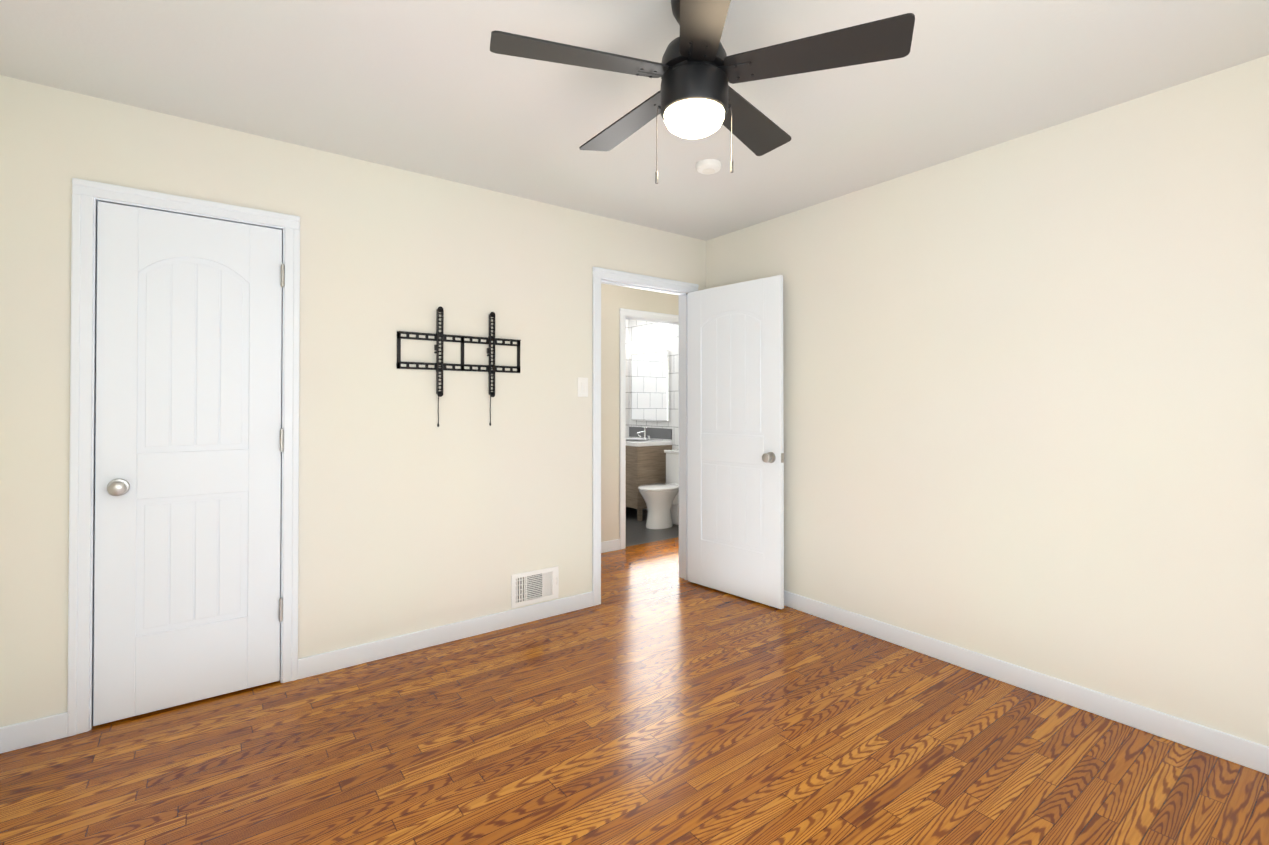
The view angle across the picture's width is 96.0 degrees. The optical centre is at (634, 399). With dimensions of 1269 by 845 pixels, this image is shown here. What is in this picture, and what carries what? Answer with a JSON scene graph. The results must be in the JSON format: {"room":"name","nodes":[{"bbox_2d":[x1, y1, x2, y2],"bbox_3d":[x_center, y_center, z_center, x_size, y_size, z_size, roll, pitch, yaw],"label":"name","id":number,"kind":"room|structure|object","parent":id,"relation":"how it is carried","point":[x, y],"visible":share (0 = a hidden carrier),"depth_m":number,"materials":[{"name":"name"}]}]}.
{"room":"empty bedroom","nodes":[
{"label":"empty bedroom","id":0,"kind":"room"},
{"bbox_2d":[0,75,705,726],"bbox_3d":[-0.259,0.061,3.635,5.410,2.440,0.120,0,-1,-37],"label":"wall","id":1,"kind":"structure","parent":0,"point":[414,517],"depth_m":2.79,"materials":[{"name":"paint"}]},
{"bbox_2d":[0,726,3,753],"bbox_3d":[-1.214,1.208,0.587,0.013,0.092,3.620,0,-1,-37],"label":"baseboard","id":2,"kind":"structure","parent":1,"relation":"attached to","point":[1,728],"depth_m":2.05,"materials":[{"name":"white wood"}]},
{"bbox_2d":[67,178,299,736],"bbox_3d":[-1.868,0.216,2.429,0.751,2.110,0.136,0,-1,-37],"label":"trim","id":3,"kind":"structure","parent":1,"relation":"attached to","point":[87,195],"depth_m":2.20,"materials":[{"name":"white wood"}]},
{"bbox_2d":[93,201,284,725],"bbox_3d":[-1.845,0.245,2.407,0.622,2.030,0.166,0,-1,-37],"label":"closet door","id":4,"kind":"structure","parent":1,"relation":"in","point":[189,449],"depth_m":2.37,"materials":[{"name":"white wood"}]},
{"bbox_2d":[298,591,592,679],"bbox_3d":[-0.895,1.230,3.069,1.585,0.092,0.013,0,-1,-37],"label":"baseboard","id":5,"kind":"structure","parent":1,"relation":"attached to","point":[317,664],"depth_m":2.96,"materials":[{"name":"white wood"}]},
{"bbox_2d":[396,306,520,426],"bbox_3d":[-0.915,-0.171,3.053,0.672,0.626,0.034,0,-1,-37],"label":"mount","id":6,"kind":"object","parent":1,"relation":"attached to","point":[489,339],"visible":1,"depth_m":3.03,"materials":[{"name":"black metal"}]},
{"bbox_2d":[511,566,558,607],"bbox_3d":[-0.571,1.084,3.309,0.300,0.188,0.018,0,-1,-37],"label":"air vent","id":7,"kind":"object","parent":1,"relation":"in","point":[532,587],"visible":1,"depth_m":3.31,"materials":[{"name":"white plastic"}]},
{"bbox_2d":[578,377,587,396],"bbox_3d":[-0.316,-0.077,3.512,0.074,0.118,0.013,0,-1,-37],"label":"light switch","id":8,"kind":"object","parent":1,"relation":"attached to","point":[582,387],"visible":1,"depth_m":3.51,"materials":[{"name":"white plastic"}]},
{"bbox_2d":[592,267,698,605],"bbox_3d":[0.056,0.228,3.873,0.890,2.110,0.160,0,-1,-37],"label":"door frame","id":9,"kind":"structure","parent":1,"relation":"attached to","point":[682,290],"depth_m":3.75,"materials":[{"name":"white"}]},
{"bbox_2d":[688,275,783,608],"bbox_3d":[0.666,0.257,3.773,0.172,2.030,0.771,0,-1,-37],"label":"bedroom door","id":10,"kind":"structure","parent":9,"relation":"attached to","point":[735,455],"depth_m":3.70,"materials":[{"name":"white wood"}]},
{"bbox_2d":[626,319,628,437],"bbox_3d":[-0.833,0.087,6.547,1.820,2.440,0.120,0,-1,-37],"label":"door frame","id":11,"kind":"structure","parent":0,"point":[627,379],"depth_m":7.03,"materials":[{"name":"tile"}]},
{"bbox_2d":[0,537,1268,844],"bbox_3d":[0.573,1.321,2.504,5.410,0.100,4.810,0,-1,-37],"label":"floor","id":12,"kind":"structure","parent":0,"point":[652,699],"depth_m":2.03,"materials":[{"name":"brown wood"}]},
{"bbox_2d":[0,0,1268,240],"bbox_3d":[0.057,-1.212,3.221,5.410,0.100,6.540,0,-1,-37],"label":"ceiling","id":13,"kind":"structure","parent":0,"point":[434,88],"depth_m":2.10,"materials":[{"name":"paint"}]},
{"bbox_2d":[490,0,914,183],"bbox_3d":[0.157,-0.902,1.691,1.126,0.548,1.084,0,-1,-37],"label":"fan","id":14,"kind":"object","parent":13,"relation":"hanging from","point":[697,69],"visible":1,"depth_m":1.58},
{"bbox_2d":[696,159,720,174],"bbox_3d":[0.367,-1.147,2.828,0.126,0.038,0.126,0,-1,-37],"label":"smoke detector","id":15,"kind":"object","parent":13,"relation":"attached to","point":[708,166],"visible":1,"depth_m":2.79,"materials":[{"name":"white plastic"}]},
{"bbox_2d":[601,283,678,541],"bbox_3d":[-0.243,0.072,4.930,3.840,2.440,0.120,0,-1,-37],"label":"wall","id":16,"kind":"structure","parent":0,"point":[614,299],"depth_m":4.90,"materials":[{"name":"paint"}]},
{"bbox_2d":[601,539,619,552],"bbox_3d":[-0.888,1.242,4.358,1.895,0.092,0.013,0,-1,-37],"label":"baseboard","id":17,"kind":"structure","parent":16,"relation":"attached to","point":[612,545],"depth_m":4.86,"materials":[{"name":"white wood"}]},
{"bbox_2d":[619,308,678,549],"bbox_3d":[0.187,0.253,5.238,0.870,2.085,0.136,0,-1,-37],"label":"door frame","id":18,"kind":"structure","parent":16,"relation":"attached to","point":[625,314],"depth_m":4.95,"materials":[{"name":"white"}]},
{"bbox_2d":[626,507,678,546],"bbox_3d":[-0.145,1.352,6.045,2.340,0.100,1.730,0,-1,-37],"label":"floor","id":19,"kind":"structure","parent":0,"point":[638,532],"depth_m":5.62,"materials":[{"name":"tile"}]},
{"bbox_2d":[626,427,671,520],"bbox_3d":[-0.025,0.813,6.543,0.510,0.987,0.810,0,-1,-37],"label":"bathroom vanity","id":20,"kind":"object","parent":19,"relation":"on","point":[645,460],"visible":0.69,"depth_m":6.19,"materials":[{"name":"brown wood"}]},
{"bbox_2d":[638,449,678,528],"bbox_3d":[0.335,0.920,5.919,0.672,0.762,0.425,0,-1,-37],"label":"toilet","id":21,"kind":"object","parent":19,"relation":"on","point":[661,500],"visible":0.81,"depth_m":5.78,"materials":[{"name":"white ceramic"}]},
{"bbox_2d":[629,319,678,510],"bbox_3d":[0.402,0.086,6.511,0.120,2.440,1.650,0,-1,-37],"label":"wall","id":22,"kind":"structure","parent":0,"point":[639,330],"depth_m":6.50,"materials":[{"name":"tile"}]},
{"bbox_2d":[629,427,671,439],"bbox_3d":[0.179,0.388,6.698,0.010,0.120,0.800,0,-1,-37],"label":"backsplash","id":23,"kind":"structure","parent":22,"relation":"attached to","point":[662,433],"depth_m":6.63,"materials":[{"name":"grey"}]},
{"bbox_2d":[631,350,669,421],"bbox_3d":[0.180,-0.152,6.679,0.032,0.800,0.700,0,-1,-37],"label":"bathroom mirror","id":24,"kind":"object","parent":22,"relation":"attached to","point":[650,386],"visible":0.98,"depth_m":6.64,"materials":[{"name":"white mirror"}]},
{"bbox_2d":[706,55,1268,746],"bbox_3d":[1.682,0.053,2.673,0.120,2.440,3.740,0,-1,-37],"label":"wall","id":25,"kind":"structure","parent":0,"point":[1026,401],"depth_m":2.42,"materials":[{"name":"paint"}]},
{"bbox_2d":[784,590,1268,774],"bbox_3d":[1.586,1.227,2.666,0.030,0.092,3.620,0,-1,-37],"label":"baseboard","id":26,"kind":"structure","parent":25,"relation":"attached to","point":[1116,709],"depth_m":2.39,"materials":[{"name":"white wood"}]}
]}

